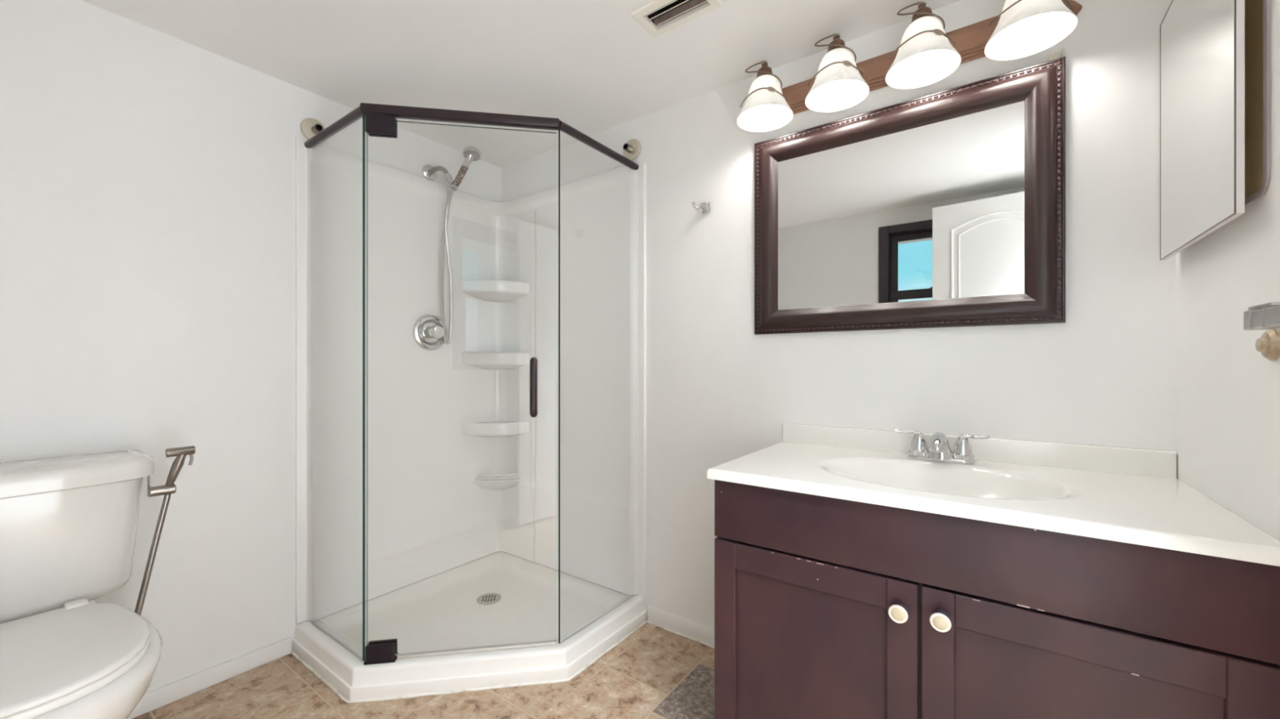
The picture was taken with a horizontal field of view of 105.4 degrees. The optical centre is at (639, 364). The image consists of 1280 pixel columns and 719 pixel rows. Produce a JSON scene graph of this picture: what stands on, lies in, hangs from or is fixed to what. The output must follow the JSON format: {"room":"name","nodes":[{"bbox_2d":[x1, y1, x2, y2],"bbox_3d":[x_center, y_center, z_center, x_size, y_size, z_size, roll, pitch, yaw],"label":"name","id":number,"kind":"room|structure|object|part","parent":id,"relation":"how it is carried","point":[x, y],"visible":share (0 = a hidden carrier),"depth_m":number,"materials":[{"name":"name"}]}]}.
{"room":"bathroom","nodes":[
{"label":"bathroom","id":0,"kind":"room"},
{"bbox_2d":[0,0,501,692],"bbox_3d":[-1.656,-0.037,1.404,0.100,2.214,3.200,0,0,36],"label":"wall","id":1,"kind":"structure","parent":0,"point":[148,175],"depth_m":1.55,"materials":[{"name":"white paint"}]},
{"bbox_2d":[127,637,291,718],"bbox_3d":[-1.598,1.040,1.387,0.012,0.060,1.037,0,0,36],"label":"baseboard","id":2,"kind":"structure","parent":1,"relation":"attached to","point":[159,697],"depth_m":1.61,"materials":[{"name":"white paint"}]},
{"bbox_2d":[300,117,326,143],"bbox_3d":[-1.235,-0.898,1.860,0.046,0.092,0.092,0,0,36],"label":"holder","id":3,"kind":"object","parent":1,"relation":"attached to","point":[309,127],"visible":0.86,"depth_m":1.85,"materials":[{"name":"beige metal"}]},
{"bbox_2d":[422,164,457,191],"bbox_3d":[-0.904,-0.855,2.215,0.172,0.140,0.070,0,0,31],"label":"holder","id":4,"kind":"object","parent":1,"relation":"attached to","point":[429,172],"visible":1,"depth_m":2.22,"materials":[{"name":"silver metal"}]},
{"bbox_2d":[133,622,714,718],"bbox_3d":[-0.637,1.100,0.668,2.614,0.060,3.200,0,0,36],"label":"floor","id":5,"kind":"structure","parent":0,"point":[655,673],"depth_m":1.56,"materials":[{"name":"beige tile"}]},
{"bbox_2d":[0,449,162,718],"bbox_3d":[-1.375,0.662,1.078,0.726,0.816,0.499,0,0,36],"label":"toilet","id":6,"kind":"object","parent":5,"relation":"on","point":[68,525],"visible":1,"depth_m":1.17,"materials":[{"name":"white ceramic"}]},
{"bbox_3d":[-1.578,0.478,1.225,0.212,0.321,0.458,0,0,36],"label":"tank","id":7,"kind":"part","parent":6,"relation":"part of","materials":[{"name":"white ceramic"}]},
{"bbox_3d":[-1.294,0.612,1.020,0.487,0.018,0.368,0,0,36],"label":"seat lid","id":8,"kind":"part","parent":6,"relation":"part of","materials":[{"name":"white plastic"}]},
{"bbox_3d":[-1.294,0.631,1.020,0.487,0.018,0.368,0,0,36],"label":"seat","id":9,"kind":"part","parent":6,"relation":"part of","materials":[{"name":"white plastic"}]},
{"bbox_3d":[-1.572,0.285,1.221,0.238,0.062,0.499,0,0,36],"label":"tank lid","id":10,"kind":"part","parent":6,"relation":"part of","materials":[{"name":"white ceramic"}]},
{"bbox_2d":[146,475,176,497],"bbox_3d":[-1.375,0.342,1.400,0.053,0.068,0.056,0,0,36],"label":"holder","id":11,"kind":"object","parent":6,"relation":"hanging from","point":[153,491],"visible":0.92,"depth_m":1.39,"materials":[{"name":"silver metal"}]},
{"bbox_2d":[134,445,195,615],"bbox_3d":[-1.436,0.553,1.396,0.262,0.629,0.102,0,0,3],"label":"bidet sprayer","id":12,"kind":"object","parent":11,"relation":"hanging from","point":[180,453],"visible":0.71,"depth_m":1.39,"materials":[{"name":"silver metal"}]},
{"bbox_3d":[-1.344,0.309,1.409,0.051,0.108,0.025,0,0,-26],"label":"handle","id":13,"kind":"part","parent":12,"relation":"part of","materials":[{"name":"silver metal"}]},
{"bbox_2d":[290,551,647,703],"bbox_3d":[-0.631,1.021,1.917,0.956,0.103,0.964,0,0,36],"label":"shower tray","id":14,"kind":"object","parent":5,"relation":"on","point":[500,597],"visible":0.95,"depth_m":1.88,"materials":[{"name":"white plastic"}]},
{"bbox_2d":[304,102,639,665],"bbox_3d":[-0.607,0.060,1.773,1.288,1.818,0.392,0,0,-9],"label":"shower door frame","id":15,"kind":"structure","parent":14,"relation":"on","point":[381,121],"depth_m":1.62,"materials":[{"name":"brown metal"}]},
{"bbox_3d":[-1.078,0.075,1.718,0.436,1.786,0.008,0,0,36],"label":"fixed panel","id":16,"kind":"part","parent":15,"relation":"part of","materials":[{"name":"clear glass"}]},
{"bbox_2d":[440,146,482,344],"bbox_3d":[-0.816,-0.542,2.223,0.185,0.899,0.090,0,0,1],"label":"shower","id":17,"kind":"object","parent":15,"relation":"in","point":[470,153],"visible":0.98,"depth_m":2.21,"materials":[{"name":"silver metal"}]},
{"bbox_3d":[-0.816,-0.844,2.206,0.072,0.119,0.031,0,0,-26],"label":"handle","id":18,"kind":"part","parent":17,"relation":"part of","materials":[{"name":"silver metal"}]},
{"bbox_3d":[-0.590,0.077,1.638,0.609,1.757,0.008,0,0,-9],"label":"glass door","id":19,"kind":"part","parent":15,"relation":"part of","materials":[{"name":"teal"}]},
{"bbox_3d":[-0.611,-0.832,1.794,1.288,0.033,0.349,0,0,-9],"label":"header rail","id":20,"kind":"part","parent":15,"relation":"part of","materials":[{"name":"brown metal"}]},
{"bbox_3d":[-0.358,0.076,1.644,0.025,0.204,0.054,0,0,-9],"label":"pull handle","id":21,"kind":"part","parent":15,"relation":"part of","materials":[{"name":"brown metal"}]},
{"bbox_3d":[-0.149,0.075,1.871,0.008,1.786,0.446,0,0,36],"label":"fixed panel","id":22,"kind":"part","parent":15,"relation":"part of","materials":[{"name":"clear glass"}]},
{"bbox_2d":[714,480,1279,718],"bbox_3d":[0.716,0.681,1.188,0.928,0.778,0.568,0,0,36],"label":"vanity cabinet","id":23,"kind":"object","parent":5,"relation":"on","point":[825,607],"visible":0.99,"depth_m":0.94,"materials":[{"name":"brown wood"}]},
{"bbox_3d":[0.382,0.709,1.127,0.457,0.523,0.022,0,0,36],"label":"cabinet door","id":24,"kind":"part","parent":23,"relation":"part of","materials":[{"name":"brown wood"}]},
{"bbox_3d":[0.519,0.504,0.982,0.028,0.028,0.003,0,0,36],"label":"knob","id":25,"kind":"part","parent":23,"relation":"part of","materials":[{"name":"beige ceramic"}]},
{"bbox_3d":[0.529,0.504,0.996,0.029,0.029,0.020,0,0,36],"label":"knob","id":26,"kind":"part","parent":23,"relation":"part of","materials":[{"name":"white ceramic"}]},
{"bbox_3d":[0.579,0.499,0.939,0.028,0.028,0.003,0,0,36],"label":"knob","id":27,"kind":"part","parent":23,"relation":"part of","materials":[{"name":"beige ceramic"}]},
{"bbox_3d":[0.588,0.499,0.953,0.029,0.029,0.020,0,0,36],"label":"knob","id":28,"kind":"part","parent":23,"relation":"part of","materials":[{"name":"white ceramic"}]},
{"bbox_2d":[706,423,1279,566],"bbox_3d":[0.715,0.293,1.195,0.939,0.179,0.559,0,0,36],"label":"countertop","id":29,"kind":"structure","parent":23,"relation":"on","point":[1124,495],"depth_m":1.13,"materials":[{"name":"white stone"}]},
{"bbox_2d":[894,428,991,464],"bbox_3d":[0.827,0.223,1.342,0.165,0.083,0.165,0,0,-9],"label":"faucet","id":30,"kind":"object","parent":29,"relation":"on","point":[940,450],"visible":1,"depth_m":1.31,"materials":[{"name":"silver metal"}]},
{"bbox_3d":[0.765,0.196,1.393,0.067,0.023,0.020,0,0,36],"label":"lever","id":31,"kind":"part","parent":30,"relation":"part of","materials":[{"name":"silver metal"}]},
{"bbox_3d":[0.788,0.223,1.377,0.051,0.065,0.051,0,0,36],"label":"handle","id":32,"kind":"part","parent":30,"relation":"part of","materials":[{"name":"silver metal"}]},
{"bbox_3d":[0.805,0.218,1.313,0.072,0.074,0.148,0,0,36],"label":"spout","id":33,"kind":"part","parent":30,"relation":"part of","materials":[{"name":"silver metal"}]},
{"bbox_3d":[0.830,0.260,1.347,0.156,0.011,0.052,0,0,36],"label":"plate","id":34,"kind":"part","parent":30,"relation":"part of","materials":[{"name":"silver metal"}]},
{"bbox_3d":[0.872,0.223,1.317,0.051,0.065,0.051,0,0,36],"label":"handle","id":35,"kind":"part","parent":30,"relation":"part of","materials":[{"name":"silver metal"}]},
{"bbox_3d":[0.894,0.196,1.300,0.067,0.023,0.020,0,0,36],"label":"lever","id":36,"kind":"part","parent":30,"relation":"part of","materials":[{"name":"silver metal"}]},
{"bbox_3d":[0.760,0.709,0.854,0.463,0.523,0.022,0,0,36],"label":"cabinet door","id":37,"kind":"part","parent":23,"relation":"part of","materials":[{"name":"brown wood"}]},
{"bbox_2d":[81,0,959,168],"bbox_3d":[-0.075,-1.094,0.262,4.000,0.100,3.200,0,0,36],"label":"ceiling","id":38,"kind":"structure","parent":0,"point":[588,65],"depth_m":1.61,"materials":[{"name":"paint"}]},
{"bbox_2d":[629,0,723,37],"bbox_3d":[0.105,-1.088,1.427,0.241,0.102,0.132,0,0,36],"label":"ceiling vent","id":39,"kind":"object","parent":38,"relation":"in","point":[660,12],"visible":1,"depth_m":1.45,"materials":[{"name":"white paint"}]},
{"bbox_2d":[501,0,1175,628],"bbox_3d":[0.873,-0.037,1.489,3.900,2.214,0.100,0,0,36],"label":"wall","id":40,"kind":"structure","parent":0,"point":[719,392],"depth_m":1.51,"materials":[{"name":"white paint"}]},
{"bbox_2d":[295,138,646,624],"bbox_3d":[-0.632,0.062,1.932,0.940,1.813,0.945,0,0,36],"label":"shower surround","id":41,"kind":"object","parent":40,"relation":"attached to","point":[460,472],"visible":0.98,"depth_m":2.14,"materials":[{"name":"white plastic"}]},
{"bbox_2d":[413,314,447,350],"bbox_3d":[-0.929,-0.147,2.207,0.075,0.164,0.164,0,0,36],"label":"shower valve","id":42,"kind":"object","parent":41,"relation":"attached to","point":[428,331],"visible":0.92,"depth_m":2.20,"materials":[{"name":"silver metal"}]},
{"bbox_3d":[-0.923,-0.147,2.203,0.059,0.059,0.062,0,0,36],"label":"knob","id":43,"kind":"part","parent":42,"relation":"part of","materials":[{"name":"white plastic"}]},
{"bbox_2d":[462,280,528,302],"bbox_3d":[-0.708,-0.365,2.392,0.223,0.085,0.232,0,0,36],"label":"corner shelf","id":44,"kind":"object","parent":41,"relation":"attached to","point":[473,291],"depth_m":2.37,"materials":[{"name":"white plastic"}]},
{"bbox_2d":[462,420,528,437],"bbox_3d":[-0.708,0.325,2.392,0.223,0.085,0.232,0,0,36],"label":"corner shelf","id":45,"kind":"object","parent":41,"relation":"attached to","point":[470,428],"depth_m":2.36,"materials":[{"name":"white plastic"}]},
{"bbox_2d":[462,352,528,369],"bbox_3d":[-0.708,-0.017,2.392,0.223,0.085,0.232,0,0,36],"label":"corner shelf","id":46,"kind":"object","parent":41,"relation":"attached to","point":[470,361],"depth_m":2.36,"materials":[{"name":"white plastic"}]},
{"bbox_2d":[622,138,640,160],"bbox_3d":[-0.047,-0.915,2.063,0.092,0.092,0.046,0,0,36],"label":"holder","id":47,"kind":"object","parent":40,"relation":"attached to","point":[632,148],"visible":0.98,"depth_m":2.06,"materials":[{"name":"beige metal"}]},
{"bbox_2d":[646,606,714,648],"bbox_3d":[0.268,1.037,1.857,0.578,0.066,0.012,0,0,36],"label":"baseboard","id":48,"kind":"structure","parent":40,"relation":"attached to","point":[699,632],"depth_m":1.93,"materials":[{"name":"white paint"}]},
{"bbox_2d":[692,201,710,213],"bbox_3d":[0.233,-0.602,1.853,0.069,0.040,0.036,0,0,-38],"label":"robe hook","id":49,"kind":"object","parent":40,"relation":"attached to","point":[704,207],"visible":1,"depth_m":1.85,"materials":[{"name":"silver metal"}]},
{"bbox_2d":[754,56,1065,334],"bbox_3d":[0.749,-0.447,1.492,0.838,0.679,0.038,0,0,36],"label":"wall mirror","id":50,"kind":"object","parent":40,"relation":"attached to","point":[946,208],"visible":1,"depth_m":1.43,"materials":[{"name":"black wood"}]},
{"bbox_2d":[777,100,1024,310],"bbox_3d":[0.754,-0.447,1.500,0.680,0.521,0.004,0,0,36],"label":"mirror glass","id":51,"kind":"object","parent":50,"relation":"attached to","point":[927,211],"depth_m":1.46,"materials":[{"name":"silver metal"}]},
{"bbox_2d":[737,0,1082,132],"bbox_3d":[0.705,-0.901,1.407,0.878,0.198,0.229,0,0,36],"label":"vanity light","id":52,"kind":"object","parent":40,"relation":"attached to","point":[926,55],"visible":1,"depth_m":1.38,"materials":[{"name":"white glass"}]},
{"bbox_3d":[0.407,-0.867,1.591,0.059,0.109,0.059,0,0,36],"label":"light bulb","id":53,"kind":"part","parent":52,"relation":"part of","materials":[{"name":"white glass"}]},
{"bbox_3d":[0.407,-0.867,1.591,0.179,0.130,0.179,0,0,36],"label":"lamp shade","id":54,"kind":"part","parent":52,"relation":"part of","materials":[{"name":"white glass"}]},
{"bbox_3d":[0.589,-0.867,1.460,0.059,0.109,0.059,0,0,36],"label":"light bulb","id":55,"kind":"part","parent":52,"relation":"part of","materials":[{"name":"white glass"}]},
{"bbox_3d":[0.589,-0.867,1.460,0.179,0.130,0.179,0,0,36],"label":"lamp shade","id":56,"kind":"part","parent":52,"relation":"part of","materials":[{"name":"white glass"}]},
{"bbox_3d":[0.769,-0.867,1.329,0.059,0.109,0.059,0,0,36],"label":"light bulb","id":57,"kind":"part","parent":52,"relation":"part of","materials":[{"name":"white glass"}]},
{"bbox_3d":[0.769,-0.867,1.329,0.179,0.130,0.179,0,0,36],"label":"lamp shade","id":58,"kind":"part","parent":52,"relation":"part of","materials":[{"name":"white glass"}]},
{"bbox_3d":[0.954,-0.867,1.196,0.059,0.109,0.059,0,0,36],"label":"light bulb","id":59,"kind":"part","parent":52,"relation":"part of","materials":[{"name":"white glass"}]},
{"bbox_3d":[0.954,-0.867,1.196,0.179,0.130,0.179,0,0,36],"label":"lamp shade","id":60,"kind":"part","parent":52,"relation":"part of","materials":[{"name":"white glass"}]},
{"bbox_2d":[782,423,1177,478],"bbox_3d":[0.874,0.235,1.413,0.936,0.064,0.020,0,0,36],"label":"backsplash","id":61,"kind":"structure","parent":40,"relation":"attached to","point":[1135,461],"depth_m":1.29,"materials":[{"name":"white stone"}]},
{"bbox_2d":[1049,48,1064,60],"bbox_3d":[1.083,-0.799,1.266,0.028,0.030,0.014,0,0,36],"label":"mirror bracket","id":62,"kind":"object","parent":40,"relation":"attached to","point":[1053,56],"visible":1,"depth_m":1.26,"materials":[{"name":"beige plastic"}]},
{"bbox_2d":[1175,0,1279,542],"bbox_3d":[0.686,0.013,0.267,0.100,2.114,2.100,0,0,36],"label":"wall","id":63,"kind":"structure","parent":0,"point":[1228,393],"depth_m":0.87,"materials":[{"name":"white paint"}]},
{"bbox_2d":[1160,0,1270,260],"bbox_3d":[1.098,-0.515,0.944,0.042,0.546,0.449,0,0,36],"label":"medicine cabinet","id":64,"kind":"object","parent":63,"relation":"attached to","point":[1215,55],"visible":1,"depth_m":0.88,"materials":[{"name":"grey"}]},
{"bbox_2d":[1160,0,1234,258],"bbox_3d":[1.082,-0.515,0.957,0.001,0.542,0.426,0,0,36],"label":"mirror","id":65,"kind":"object","parent":64,"relation":"attached to","point":[1197,36],"depth_m":0.93,"materials":[{"name":"silver metal"}]},
{"bbox_3d":[1.082,-0.515,0.956,0.002,0.546,0.430,0,0,36],"label":"edge trim","id":66,"kind":"part","parent":64,"relation":"part of","materials":[{"name":"grey mirror"}]},
{"bbox_2d":[1243,302,1279,330],"bbox_3d":[0.787,-0.060,0.536,0.049,0.049,0.425,0,0,36],"label":"towel bar","id":67,"kind":"object","parent":63,"relation":"attached to","point":[1266,316],"visible":1,"depth_m":0.68,"materials":[{"name":"metal"}]},
{"bbox_3d":[0.882,-0.082,0.685,0.016,0.005,0.072,0,0,36],"label":"plate","id":68,"kind":"part","parent":67,"relation":"part of","materials":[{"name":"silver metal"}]},
{"bbox_2d":[1255,328,1279,360],"bbox_3d":[0.961,-0.030,0.749,0.017,0.048,0.048,0,0,36],"label":"rosette","id":69,"kind":"object","parent":63,"relation":"attached to","point":[1268,344],"visible":0.97,"depth_m":0.74,"materials":[{"name":"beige metal"}]}
]}

